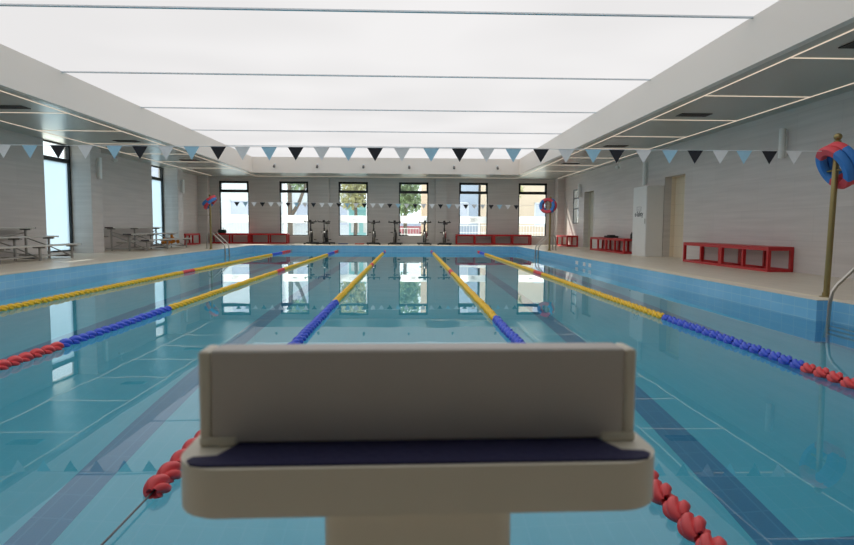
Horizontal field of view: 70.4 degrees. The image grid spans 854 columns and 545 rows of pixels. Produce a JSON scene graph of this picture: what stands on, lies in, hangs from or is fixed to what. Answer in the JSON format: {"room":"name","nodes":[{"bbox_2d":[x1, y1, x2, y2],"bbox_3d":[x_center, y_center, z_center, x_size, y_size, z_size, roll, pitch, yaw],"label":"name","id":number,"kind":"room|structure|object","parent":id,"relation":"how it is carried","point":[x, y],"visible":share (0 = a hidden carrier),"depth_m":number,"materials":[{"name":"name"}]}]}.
{"room":"indoor swimming pool","nodes":[
{"label":"indoor swimming pool","id":0,"kind":"room"},
{"bbox_2d":[70,146,103,252],"bbox_3d":[-10.082,-2.151,17.987,0.550,3.120,0.640,0,4,-2],"label":"pillar","id":1,"kind":"structure","parent":0,"point":[87,196],"depth_m":17.72,"materials":[{"name":"white paint"}]},
{"bbox_2d":[96,157,101,178],"bbox_3d":[-9.734,-3.101,17.977,0.140,0.620,0.108,0,4,-2],"label":"wall light","id":2,"kind":"object","parent":1,"relation":"attached to","point":[99,159],"visible":1,"depth_m":17.94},
{"bbox_2d":[0,129,197,256],"bbox_3d":[-10.294,-1.753,12.693,0.200,3.120,32.200,0,4,-2],"label":"wall","id":3,"kind":"structure","parent":0,"point":[126,183],"depth_m":17.68,"materials":[{"name":"grey tile"}]},
{"bbox_2d":[43,139,73,252],"bbox_3d":[-10.397,-2.108,16.993,0.100,3.060,1.330,0,4,-2],"label":"window","id":4,"kind":"structure","parent":3,"relation":"in","point":[57,172],"depth_m":17.10,"materials":[{"name":"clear glass"}]},
{"bbox_2d":[151,165,164,244],"bbox_3d":[-10.605,-2.618,23.740,0.100,3.060,1.130,0,4,-2],"label":"window","id":5,"kind":"structure","parent":3,"relation":"in","point":[157,183],"depth_m":23.93,"materials":[{"name":"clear glass"}]},
{"bbox_2d":[163,168,183,244],"bbox_3d":[-10.286,-2.650,24.590,0.550,3.120,0.550,0,4,-2],"label":"pillar","id":6,"kind":"structure","parent":0,"point":[173,197],"depth_m":24.34,"materials":[{"name":"grey tile"}]},
{"bbox_2d":[180,180,184,192],"bbox_3d":[-9.939,-3.497,24.612,0.140,0.550,0.108,0,4,-2],"label":"wall light","id":7,"kind":"object","parent":6,"relation":"attached to","point":[181,181],"visible":1,"depth_m":24.57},
{"bbox_2d":[197,176,209,242],"bbox_3d":[-10.453,-2.934,28.351,0.450,3.120,0.400,0,4,-2],"label":"pillar","id":8,"kind":"structure","parent":0,"point":[203,182],"depth_m":28.16,"materials":[{"name":"grey tile"}]},
{"bbox_2d":[316,177,329,242],"bbox_3d":[-4.934,-2.925,28.648,0.600,3.120,0.150,0,4,-2],"label":"pillar","id":9,"kind":"structure","parent":0,"point":[322,183],"depth_m":28.56,"materials":[{"name":"grey tile"}]},
{"bbox_2d":[0,0,778,158],"bbox_3d":[-1.351,-4.000,13.301,11.540,0.070,25.800,0,4,-2],"label":"ceiling","id":10,"kind":"structure","parent":0,"point":[416,75],"depth_m":10.76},
{"bbox_2d":[210,177,578,244],"bbox_3d":[-1.766,-2.928,28.921,18.250,3.120,0.200,0,4,-2],"label":"wall","id":11,"kind":"structure","parent":0,"point":[265,219],"depth_m":28.81,"materials":[{"name":"grey tile"}]},
{"bbox_2d":[219,181,248,235],"bbox_3d":[-9.105,-3.028,28.637,1.380,2.580,0.140,0,4,-2],"label":"window","id":12,"kind":"structure","parent":11,"relation":"in","point":[223,218],"depth_m":28.65,"materials":[{"name":"clear glass"}]},
{"bbox_2d":[279,181,308,235],"bbox_3d":[-6.302,-3.019,28.724,1.350,2.580,0.140,0,4,-2],"label":"window","id":13,"kind":"structure","parent":11,"relation":"in","point":[283,218],"depth_m":28.73,"materials":[{"name":"clear glass"}]},
{"bbox_2d":[339,182,367,236],"bbox_3d":[-3.503,-3.010,28.811,1.390,2.580,0.140,0,4,-2],"label":"window","id":14,"kind":"structure","parent":11,"relation":"in","point":[342,219],"depth_m":28.84,"materials":[{"name":"clear glass"}]},
{"bbox_2d":[399,182,427,236],"bbox_3d":[-0.639,-3.001,28.900,1.400,2.580,0.140,0,4,-2],"label":"window","id":15,"kind":"structure","parent":11,"relation":"in","point":[403,219],"depth_m":28.91,"materials":[{"name":"clear glass"}]},
{"bbox_2d":[459,183,487,236],"bbox_3d":[2.214,-2.991,28.989,1.370,2.580,0.140,0,4,-2],"label":"window","id":16,"kind":"structure","parent":11,"relation":"in","point":[462,219],"depth_m":29.01,"materials":[{"name":"clear glass"}]},
{"bbox_2d":[518,183,546,236],"bbox_3d":[5.058,-2.982,29.078,1.360,2.580,0.140,0,4,-2],"label":"window","id":17,"kind":"structure","parent":11,"relation":"in","point":[521,220],"depth_m":29.09,"materials":[{"name":"clear glass"}]},
{"bbox_2d":[0,0,853,178],"bbox_3d":[-1.609,-3.656,12.717,17.150,0.772,32.000,0,4,-2],"label":"ceiling","id":18,"kind":"structure","parent":0,"point":[785,26],"depth_m":12.62,"materials":[{"name":"white paint"}]},
{"bbox_2d":[0,105,30,108],"bbox_3d":[-8.162,-3.236,11.845,0.620,0.012,0.300,0,4,-2],"label":"ceiling vent","id":19,"kind":"object","parent":18,"relation":"in","point":[1,106],"visible":1,"depth_m":11.85,"materials":[{"name":"metal"}]},
{"bbox_2d":[0,106,26,108],"bbox_3d":[-8.162,-3.237,11.844,0.560,0.009,0.240,0,4,-2],"label":"grille","id":20,"kind":"object","parent":19,"relation":"attached to","point":[1,107],"depth_m":11.86,"materials":[{"name":"metal"}]},
{"bbox_2d":[113,140,139,141],"bbox_3d":[-8.207,-3.589,16.532,0.620,0.012,0.300,0,4,-2],"label":"ceiling vent","id":21,"kind":"object","parent":18,"relation":"in","point":[113,140],"visible":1,"depth_m":16.55,"materials":[{"name":"metal"}]},
{"bbox_2d":[0,90,254,175],"bbox_3d":[-8.417,-3.288,12.485,2.048,0.008,30.900,0,4,-2],"label":"grid","id":22,"kind":"object","parent":18,"relation":"attached to","point":[0,90],"visible":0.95,"depth_m":14.75,"materials":[{"name":"white metal"}]},
{"bbox_2d":[290,176,438,177],"bbox_3d":[-1.811,-4.427,28.104,12.100,0.008,0.024,0,4,-2],"label":"grid","id":23,"kind":"object","parent":18,"relation":"attached to","point":[290,176],"visible":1,"depth_m":27.99,"materials":[{"name":"metal"}]},
{"bbox_2d":[603,145,628,146],"bbox_3d":[5.305,-3.549,17.002,0.620,0.012,0.300,0,4,-2],"label":"ceiling vent","id":24,"kind":"object","parent":18,"relation":"in","point":[606,145],"visible":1,"depth_m":17.00,"materials":[{"name":"metal"}]},
{"bbox_2d":[519,29,853,178],"bbox_3d":[5.671,-3.242,12.923,1.898,0.008,30.900,0,4,-2],"label":"grid","id":25,"kind":"object","parent":18,"relation":"attached to","point":[852,29],"visible":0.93,"depth_m":10.66,"materials":[{"name":"white metal"}]},
{"bbox_2d":[676,113,711,116],"bbox_3d":[5.411,-3.192,12.267,0.620,0.012,0.300,0,4,-2],"label":"ceiling vent","id":26,"kind":"object","parent":18,"relation":"in","point":[681,114],"visible":1,"depth_m":12.28,"materials":[{"name":"metal"}]},
{"bbox_2d":[680,114,709,115],"bbox_3d":[5.412,-3.193,12.267,0.560,0.009,0.240,0,4,-2],"label":"grille","id":27,"kind":"object","parent":26,"relation":"attached to","point":[680,114],"depth_m":12.20,"materials":[{"name":"metal"}]},
{"bbox_2d":[838,41,853,48],"bbox_3d":[5.528,-2.834,7.532,0.620,0.012,0.300,0,4,-2],"label":"ceiling vent","id":28,"kind":"object","parent":18,"relation":"in","point":[850,45],"visible":1,"depth_m":7.59,"materials":[{"name":"metal"}]},
{"bbox_2d":[0,243,853,300],"bbox_3d":[-1.333,-0.109,13.094,18.350,0.120,32.200,0,4,-2],"label":"floor","id":29,"kind":"structure","parent":0,"point":[811,284],"depth_m":12.95,"materials":[{"name":"beige tile"}]},
{"bbox_2d":[0,227,81,264],"bbox_3d":[-9.520,-0.587,12.966,1.652,0.761,4.732,0,4,-2],"label":"bleachers","id":30,"kind":"object","parent":29,"relation":"on","point":[26,246],"visible":1,"depth_m":14.25,"materials":[{"name":"metal"}]},
{"bbox_2d":[104,227,191,250],"bbox_3d":[-9.754,-1.209,21.204,1.652,0.761,3.862,0,4,-2],"label":"bleachers","id":31,"kind":"object","parent":29,"relation":"on","point":[135,234],"visible":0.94,"depth_m":20.44,"materials":[{"name":"metal"}]},
{"bbox_2d":[161,235,179,244],"bbox_3d":[-9.369,-1.209,22.249,0.347,0.374,1.112,1,4,9],"label":"bag","id":32,"kind":"object","parent":31,"relation":"on","point":[171,236],"visible":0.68,"depth_m":21.99,"materials":[{"name":"orange fabric"}]},
{"bbox_2d":[184,233,200,244],"bbox_3d":[-10.311,-1.436,26.051,0.500,0.480,1.780,0,4,-2],"label":"bench","id":33,"kind":"object","parent":29,"relation":"on","point":[185,234],"visible":0.63,"depth_m":26.07,"materials":[{"name":"paint"}]},
{"bbox_2d":[198,194,211,248],"bbox_3d":[-7.760,-1.778,21.188,0.495,1.920,0.298,0,4,-2],"label":"post","id":34,"kind":"object","parent":29,"relation":"on","point":[209,215],"visible":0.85,"depth_m":21.18,"materials":[{"name":"gold metal"}]},
{"bbox_2d":[202,195,215,205],"bbox_3d":[-7.614,-2.516,21.156,0.472,0.384,0.550,0,4,-2],"label":"life ring","id":35,"kind":"object","parent":34,"relation":"hanging from","point":[204,202],"visible":0.73,"depth_m":20.93,"materials":[{"name":"red plastic"}]},
{"bbox_2d":[204,197,216,208],"bbox_3d":[-7.563,-2.413,21.125,0.438,0.425,0.550,0,4,-2],"label":"life ring","id":36,"kind":"object","parent":34,"relation":"hanging from","point":[212,201],"visible":0.97,"depth_m":20.98,"materials":[{"name":"red plastic"}]},
{"bbox_2d":[234,202,548,208],"bbox_3d":[-1.619,-2.344,21.244,11.932,0.217,0.019,0,4,-1],"label":"bunting","id":37,"kind":"object","parent":34,"relation":"hanging from","point":[236,203],"visible":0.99,"depth_m":21.24},
{"bbox_2d":[206,233,229,254],"bbox_3d":[-7.576,-0.584,21.996,0.760,1.722,0.600,0,4,-2],"label":"pool ladder","id":38,"kind":"object","parent":29,"relation":"on","point":[208,233],"visible":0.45,"depth_m":21.71,"materials":[{"name":"metal"}]},
{"bbox_2d":[212,233,248,243],"bbox_3d":[-9.192,-1.605,28.380,1.780,0.480,0.500,0,4,-2],"label":"bench","id":39,"kind":"object","parent":29,"relation":"on","point":[229,234],"visible":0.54,"depth_m":28.14,"materials":[{"name":"paint"}]},
{"bbox_2d":[218,228,225,232],"bbox_3d":[-9.600,-1.970,28.350,0.360,0.248,0.240,0,4,-2],"label":"sports bag","id":40,"kind":"object","parent":39,"relation":"on","point":[220,230],"visible":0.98,"depth_m":28.24,"materials":[{"name":"black fabric"}]},
{"bbox_2d":[249,233,289,243],"bbox_3d":[-7.403,-1.600,28.436,1.780,0.480,0.500,0,4,-2],"label":"bench","id":41,"kind":"object","parent":29,"relation":"on","point":[250,234],"visible":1,"depth_m":28.20,"materials":[{"name":"paint"}]},
{"bbox_2d":[304,220,318,243],"bbox_3d":[-5.341,-1.866,27.917,0.605,1.112,1.309,0,4,-5],"label":"bike","id":42,"kind":"object","parent":29,"relation":"on","point":[311,237],"visible":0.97,"depth_m":27.53,"materials":[{"name":"black metal"}]},
{"bbox_2d":[317,220,334,244],"bbox_3d":[-4.671,-1.864,27.938,0.605,1.112,1.309,1,4,3],"label":"bike","id":43,"kind":"object","parent":29,"relation":"on","point":[325,237],"visible":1,"depth_m":27.57,"materials":[{"name":"black metal"}]},
{"bbox_2d":[366,220,380,244],"bbox_3d":[-2.479,-1.857,28.006,0.605,1.112,1.309,0,4,-7],"label":"bike","id":44,"kind":"object","parent":29,"relation":"on","point":[373,233],"visible":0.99,"depth_m":27.59,"materials":[{"name":"black metal"}]},
{"bbox_2d":[388,220,402,244],"bbox_3d":[-1.470,-1.853,28.037,0.605,1.112,1.309,0,4,1],"label":"bike","id":45,"kind":"object","parent":29,"relation":"on","point":[395,238],"visible":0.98,"depth_m":27.65,"materials":[{"name":"black metal"}]},
{"bbox_2d":[181,343,654,544],"bbox_3d":[-0.019,0.418,0.994,0.602,0.663,0.520,0,4,-3],"label":"starting block","id":46,"kind":"object","parent":29,"relation":"on","point":[425,443],"visible":1,"depth_m":0.78,"materials":[{"name":"beige plastic"}]},
{"bbox_2d":[417,221,431,244],"bbox_3d":[-0.125,-1.849,28.079,0.605,1.112,1.309,0,4,-4],"label":"bike","id":47,"kind":"object","parent":29,"relation":"on","point":[424,234],"visible":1,"depth_m":27.65,"materials":[{"name":"black metal"}]},
{"bbox_2d":[0,245,853,326],"bbox_3d":[-1.293,0.689,13.657,11.660,1.794,25.190,0,4,-2],"label":"basin","id":48,"kind":"object","parent":29,"relation":"in","point":[841,313],"visible":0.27,"depth_m":11.62,"materials":[{"name":"blue tile"}]},
{"bbox_2d":[0,251,853,544],"bbox_3d":[-1.289,0.033,13.608,11.470,0.001,25.000,0,4,-2],"label":"pool water","id":49,"kind":"object","parent":48,"relation":"in","point":[759,448],"visible":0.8,"depth_m":4.17,"materials":[{"name":"blue liquid"}]},
{"bbox_2d":[0,249,291,310],"bbox_3d":[-5.422,-0.018,13.476,0.112,0.147,25.001,0,4,-2],"label":"lane rope","id":50,"kind":"object","parent":49,"relation":"on","point":[86,291],"visible":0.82,"depth_m":10.09,"materials":[{"name":"multicoloured plastic"}]},
{"bbox_2d":[0,250,338,369],"bbox_3d":[-3.423,-0.012,13.538,0.111,0.147,25.001,0,4,-2],"label":"lane rope","id":51,"kind":"object","parent":49,"relation":"on","point":[15,360],"visible":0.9,"depth_m":6.24,"materials":[{"name":"multicoloured plastic"}]},
{"bbox_2d":[100,250,385,544],"bbox_3d":[-1.424,-0.005,13.601,0.114,0.149,25.001,0,4,-2],"label":"lane rope","id":52,"kind":"object","parent":49,"relation":"on","point":[156,485],"visible":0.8,"depth_m":2.64,"materials":[{"name":"multicoloured plastic"}]},
{"bbox_2d":[431,250,726,544],"bbox_3d":[0.575,0.001,13.663,0.111,0.148,25.001,0,4,-2],"label":"lane rope","id":53,"kind":"object","parent":49,"relation":"on","point":[689,526],"visible":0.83,"depth_m":2.25,"materials":[{"name":"multicoloured plastic"}]},
{"bbox_2d":[477,250,853,388],"bbox_3d":[2.574,0.007,13.725,0.111,0.147,25.001,0,4,-2],"label":"lane rope","id":54,"kind":"object","parent":49,"relation":"on","point":[832,376],"visible":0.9,"depth_m":5.73,"materials":[{"name":"multicoloured plastic"}]},
{"bbox_2d":[0,245,853,304],"bbox_3d":[-1.288,-0.209,13.590,11.950,0.006,25.480,0,4,-2],"label":"trim","id":55,"kind":"structure","parent":29,"relation":"on","point":[628,265],"depth_m":10.96,"materials":[{"name":"beige tile"}]},
{"bbox_2d":[437,221,451,244],"bbox_3d":[0.824,-1.846,28.109,0.605,1.112,1.309,1,4,5],"label":"bike","id":56,"kind":"object","parent":29,"relation":"on","point":[443,222],"visible":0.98,"depth_m":27.67,"materials":[{"name":"black metal"}]},
{"bbox_2d":[455,234,493,244],"bbox_3d":[2.252,-1.568,28.736,1.780,0.480,0.500,0,4,-2],"label":"bench","id":57,"kind":"object","parent":29,"relation":"on","point":[456,235],"visible":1,"depth_m":28.50,"materials":[{"name":"paint"}]},
{"bbox_2d":[493,234,531,244],"bbox_3d":[4.041,-1.562,28.792,1.780,0.480,0.500,0,4,-2],"label":"bench","id":58,"kind":"object","parent":29,"relation":"on","point":[511,236],"visible":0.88,"depth_m":28.57,"materials":[{"name":"paint"}]},
{"bbox_2d":[534,235,556,256],"bbox_3d":[4.324,-0.530,22.167,0.760,1.722,0.600,0,4,-2],"label":"pool ladder","id":59,"kind":"object","parent":29,"relation":"on","point":[546,235],"visible":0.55,"depth_m":21.89,"materials":[{"name":"metal"}]},
{"bbox_2d":[547,196,551,250],"bbox_3d":[4.340,-1.723,21.369,0.149,1.920,0.276,2,5,23],"label":"post","id":60,"kind":"object","parent":29,"relation":"on","point":[549,249],"visible":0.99,"depth_m":21.36,"materials":[{"name":"gold metal"}]},
{"bbox_2d":[539,198,554,212],"bbox_3d":[4.219,-2.347,21.253,0.550,0.547,0.212,2,5,20],"label":"life ring","id":61,"kind":"object","parent":60,"relation":"hanging from","point":[551,209],"visible":1,"depth_m":21.21,"materials":[{"name":"red plastic"}]},
{"bbox_2d":[542,198,556,212],"bbox_3d":[4.315,-2.367,21.386,0.550,0.547,0.212,1,4,12],"label":"life ring","id":62,"kind":"object","parent":60,"relation":"hanging from","point":[555,202],"visible":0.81,"depth_m":21.32,"materials":[{"name":"red plastic"}]},
{"bbox_2d":[556,235,577,246],"bbox_3d":[6.261,-1.420,27.065,0.500,0.480,1.780,0,4,-2],"label":"bench","id":63,"kind":"object","parent":29,"relation":"on","point":[561,236],"visible":0.98,"depth_m":26.66,"materials":[{"name":"paint"}]},
{"bbox_2d":[590,237,617,251],"bbox_3d":[6.420,-1.031,21.922,0.500,0.480,1.780,0,4,-2],"label":"bench","id":64,"kind":"object","parent":29,"relation":"on","point":[602,248],"visible":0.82,"depth_m":21.91,"materials":[{"name":"paint"}]},
{"bbox_2d":[604,235,617,237],"bbox_3d":[6.430,-1.262,21.123,0.320,0.100,0.605,0,4,-2],"label":"bag","id":65,"kind":"object","parent":64,"relation":"on","point":[607,236],"visible":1,"depth_m":20.88,"materials":[{"name":"black fabric"}]},
{"bbox_2d":[605,238,631,253],"bbox_3d":[6.475,-0.897,20.138,0.500,0.480,1.780,0,4,-2],"label":"bench","id":66,"kind":"object","parent":29,"relation":"on","point":[624,240],"visible":0.83,"depth_m":20.10,"materials":[{"name":"paint"}]},
{"bbox_2d":[632,186,663,256],"bbox_3d":[6.530,-1.514,17.951,0.520,2.040,1.050,0,4,-2],"label":"tall cabinet","id":67,"kind":"object","parent":29,"relation":"on","point":[648,201],"visible":1,"depth_m":17.48,"materials":[{"name":"metal"}]},
{"bbox_2d":[683,242,739,265],"bbox_3d":[6.658,-0.448,14.198,0.500,0.480,1.780,0,4,-2],"label":"bench","id":68,"kind":"object","parent":29,"relation":"on","point":[702,245],"visible":0.79,"depth_m":14.18,"materials":[{"name":"paint"}]},
{"bbox_2d":[719,244,793,271],"bbox_3d":[6.713,-0.313,12.414,0.500,0.480,1.780,0,4,-2],"label":"bench","id":69,"kind":"object","parent":29,"relation":"on","point":[766,257],"visible":0.99,"depth_m":12.11,"materials":[{"name":"paint"}]},
{"bbox_2d":[819,133,842,297],"bbox_3d":[4.849,-0.675,7.233,0.150,1.960,0.298,1,4,-2],"label":"post","id":70,"kind":"object","parent":29,"relation":"on","point":[835,170],"visible":0.88,"depth_m":7.23,"materials":[{"name":"gold metal"}]},
{"bbox_2d":[0,144,821,163],"bbox_3d":[-1.146,-1.419,7.242,11.960,0.202,0.020,0,4,1],"label":"bunting","id":71,"kind":"object","parent":70,"relation":"hanging from","point":[643,154],"visible":0.99,"depth_m":7.23},
{"bbox_2d":[815,145,853,188],"bbox_3d":[4.838,-1.246,7.179,0.324,0.511,0.550,1,4,4],"label":"life ring","id":72,"kind":"object","parent":70,"relation":"hanging from","point":[847,168],"visible":0.91,"depth_m":7.06,"materials":[{"name":"red plastic"}]},
{"bbox_2d":[827,141,853,184],"bbox_3d":[4.927,-1.292,7.168,0.324,0.511,0.550,1,4,4],"label":"life ring","id":73,"kind":"object","parent":70,"relation":"hanging from","point":[849,151],"visible":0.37,"depth_m":7.01,"materials":[{"name":"red plastic"}]},
{"bbox_2d":[826,267,853,323],"bbox_3d":[4.836,0.649,6.549,0.760,1.722,0.640,0,4,-2],"label":"pool ladder","id":74,"kind":"object","parent":29,"relation":"on","point":[831,295],"visible":0.26,"depth_m":6.77,"materials":[{"name":"metal"}]},
{"bbox_2d":[435,178,447,243],"bbox_3d":[0.688,-2.907,28.823,0.550,3.120,0.150,0,4,-2],"label":"pillar","id":75,"kind":"structure","parent":0,"point":[441,183],"depth_m":28.73,"materials":[{"name":"grey tile"}]},
{"bbox_2d":[553,179,564,244],"bbox_3d":[6.292,-2.872,28.773,0.350,3.120,0.600,0,4,-2],"label":"pillar","id":76,"kind":"structure","parent":0,"point":[559,197],"depth_m":28.49,"materials":[{"name":"grey tile"}]},
{"bbox_2d":[564,90,853,278],"bbox_3d":[7.050,-1.689,13.133,0.200,3.120,32.000,0,4,-2],"label":"wall","id":77,"kind":"structure","parent":0,"point":[781,202],"depth_m":13.01,"materials":[{"name":"grey tile"}]},
{"bbox_2d":[573,189,578,223],"bbox_3d":[6.551,-2.895,26.572,0.030,1.500,0.900,0,4,-2],"label":"window","id":78,"kind":"structure","parent":77,"relation":"in","point":[576,189],"depth_m":26.79,"materials":[{"name":"metal"}]},
{"bbox_2d":[578,184,580,196],"bbox_3d":[6.492,-3.493,25.782,0.140,0.550,0.108,0,4,-2],"label":"wall light","id":79,"kind":"object","parent":77,"relation":"attached to","point":[579,185],"visible":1,"depth_m":25.74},
{"bbox_2d":[588,192,593,246],"bbox_3d":[6.846,-2.178,24.729,0.110,2.350,1.400,0,4,-2],"label":"door","id":80,"kind":"structure","parent":77,"relation":"in","point":[591,194],"depth_m":25.28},
{"bbox_2d":[642,161,647,184],"bbox_3d":[6.713,-3.059,18.638,0.140,0.740,0.108,0,4,-2],"label":"wall light","id":81,"kind":"object","parent":77,"relation":"attached to","point":[645,164],"visible":0.91,"depth_m":18.60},
{"bbox_2d":[669,175,684,257],"bbox_3d":[7.121,-1.569,16.797,0.170,2.330,1.380,0,4,-2],"label":"door","id":82,"kind":"structure","parent":77,"relation":"in","point":[678,182],"depth_m":17.25,"materials":[{"name":"beige wood"}]},
{"bbox_2d":[778,128,787,157],"bbox_3d":[6.925,-2.516,11.783,0.140,0.570,0.108,0,4,-2],"label":"wall light","id":83,"kind":"object","parent":77,"relation":"attached to","point":[783,133],"visible":1,"depth_m":11.74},
{"label":"outside","id":84,"kind":"structure","parent":0,"visible":0},
{"bbox_3d":[-0.929,-1.288,29.974,120.000,0.200,120.000,0,4,-2],"label":"ground","id":85,"kind":"structure","parent":84,"visible":0},
{"bbox_2d":[151,167,285,232],"bbox_3d":[-16.126,-7.101,43.112,10.700,9.250,8.300,0,4,-2],"label":"building","id":86,"kind":"structure","parent":85,"relation":"on","point":[228,207],"depth_m":39.41,"materials":[{"name":"white concrete"}]},
{"bbox_2d":[222,222,307,234],"bbox_3d":[-8.563,-2.322,34.275,6.080,1.130,0.080,0,4,-2],"label":"railing","id":87,"kind":"object","parent":85,"relation":"on","point":[239,230],"visible":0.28,"depth_m":34.20,"materials":[{"name":"white paint"}]},
{"bbox_2d":[287,184,305,234],"bbox_3d":[-6.796,-4.434,33.224,2.877,5.525,2.024,0,4,-2],"label":"tree","id":88,"kind":"object","parent":85,"relation":"on","point":[290,211],"visible":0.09,"depth_m":33.02,"materials":[{"name":"green plant"}]},
{"bbox_2d":[292,185,360,234],"bbox_3d":[-8.015,-7.526,49.350,5.300,9.250,8.300,0,4,-2],"label":"building","id":89,"kind":"structure","parent":85,"relation":"on","point":[344,227],"depth_m":45.56,"materials":[{"name":"white concrete"}]},
{"bbox_2d":[340,184,365,234],"bbox_3d":[-4.069,-4.111,35.153,2.518,4.626,2.187,0,4,-2],"label":"tree","id":90,"kind":"object","parent":85,"relation":"on","point":[359,198],"visible":0.48,"depth_m":34.91,"materials":[{"name":"green plant"}]},
{"bbox_2d":[347,206,365,234],"bbox_3d":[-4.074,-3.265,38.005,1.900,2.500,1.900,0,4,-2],"label":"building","id":91,"kind":"structure","parent":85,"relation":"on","point":[361,211],"depth_m":37.26,"materials":[{"name":"teal paint"}]},
{"bbox_2d":[366,193,366,234],"bbox_3d":[-3.143,-4.168,33.099,0.350,5.050,0.400,0,4,-2],"label":"gate pier","id":92,"kind":"structure","parent":85,"relation":"on","point":[366,193],"depth_m":32.96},
{"bbox_2d":[400,228,418,234],"bbox_3d":[-1.375,-2.159,34.309,1.852,0.880,0.080,0,4,-2],"label":"railing","id":93,"kind":"object","parent":85,"relation":"on","point":[400,228],"visible":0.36,"depth_m":34.28,"materials":[{"name":"white paint"}]},
{"bbox_2d":[400,185,420,234],"bbox_3d":[-1.328,-4.125,36.276,2.412,4.516,2.021,0,4,-2],"label":"tree","id":94,"kind":"object","parent":85,"relation":"on","point":[410,199],"visible":0.49,"depth_m":35.98,"materials":[{"name":"green plant"}]},
{"bbox_2d":[400,223,420,234],"bbox_3d":[-0.863,-3.403,47.369,4.200,1.395,1.610,0,4,-2],"label":"fence","id":95,"kind":"object","parent":85,"relation":"on","point":[409,225],"visible":0.11,"depth_m":46.56,"materials":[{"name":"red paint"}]},
{"bbox_2d":[421,185,426,234],"bbox_3d":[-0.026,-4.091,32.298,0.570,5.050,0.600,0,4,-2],"label":"building","id":96,"kind":"structure","parent":85,"relation":"on","point":[423,187],"depth_m":32.03,"materials":[{"name":"beige paint"}]},
{"bbox_2d":[460,185,478,233],"bbox_3d":[1.983,-5.667,45.385,3.050,6.250,9.100,0,4,-2],"label":"building","id":97,"kind":"structure","parent":85,"relation":"on","point":[472,199],"depth_m":41.07,"materials":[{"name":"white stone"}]},
{"bbox_2d":[460,224,544,235],"bbox_3d":[3.943,-2.226,34.267,6.080,1.080,0.080,0,4,-2],"label":"railing","id":98,"kind":"object","parent":85,"relation":"on","point":[478,225],"visible":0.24,"depth_m":34.22,"materials":[{"name":"white paint"}]},
{"bbox_2d":[478,185,544,235],"bbox_3d":[9.331,-7.094,44.902,11.900,9.250,8.300,0,4,-2],"label":"building","id":99,"kind":"structure","parent":85,"relation":"on","point":[528,204],"depth_m":41.01,"materials":[{"name":"beige concrete"}]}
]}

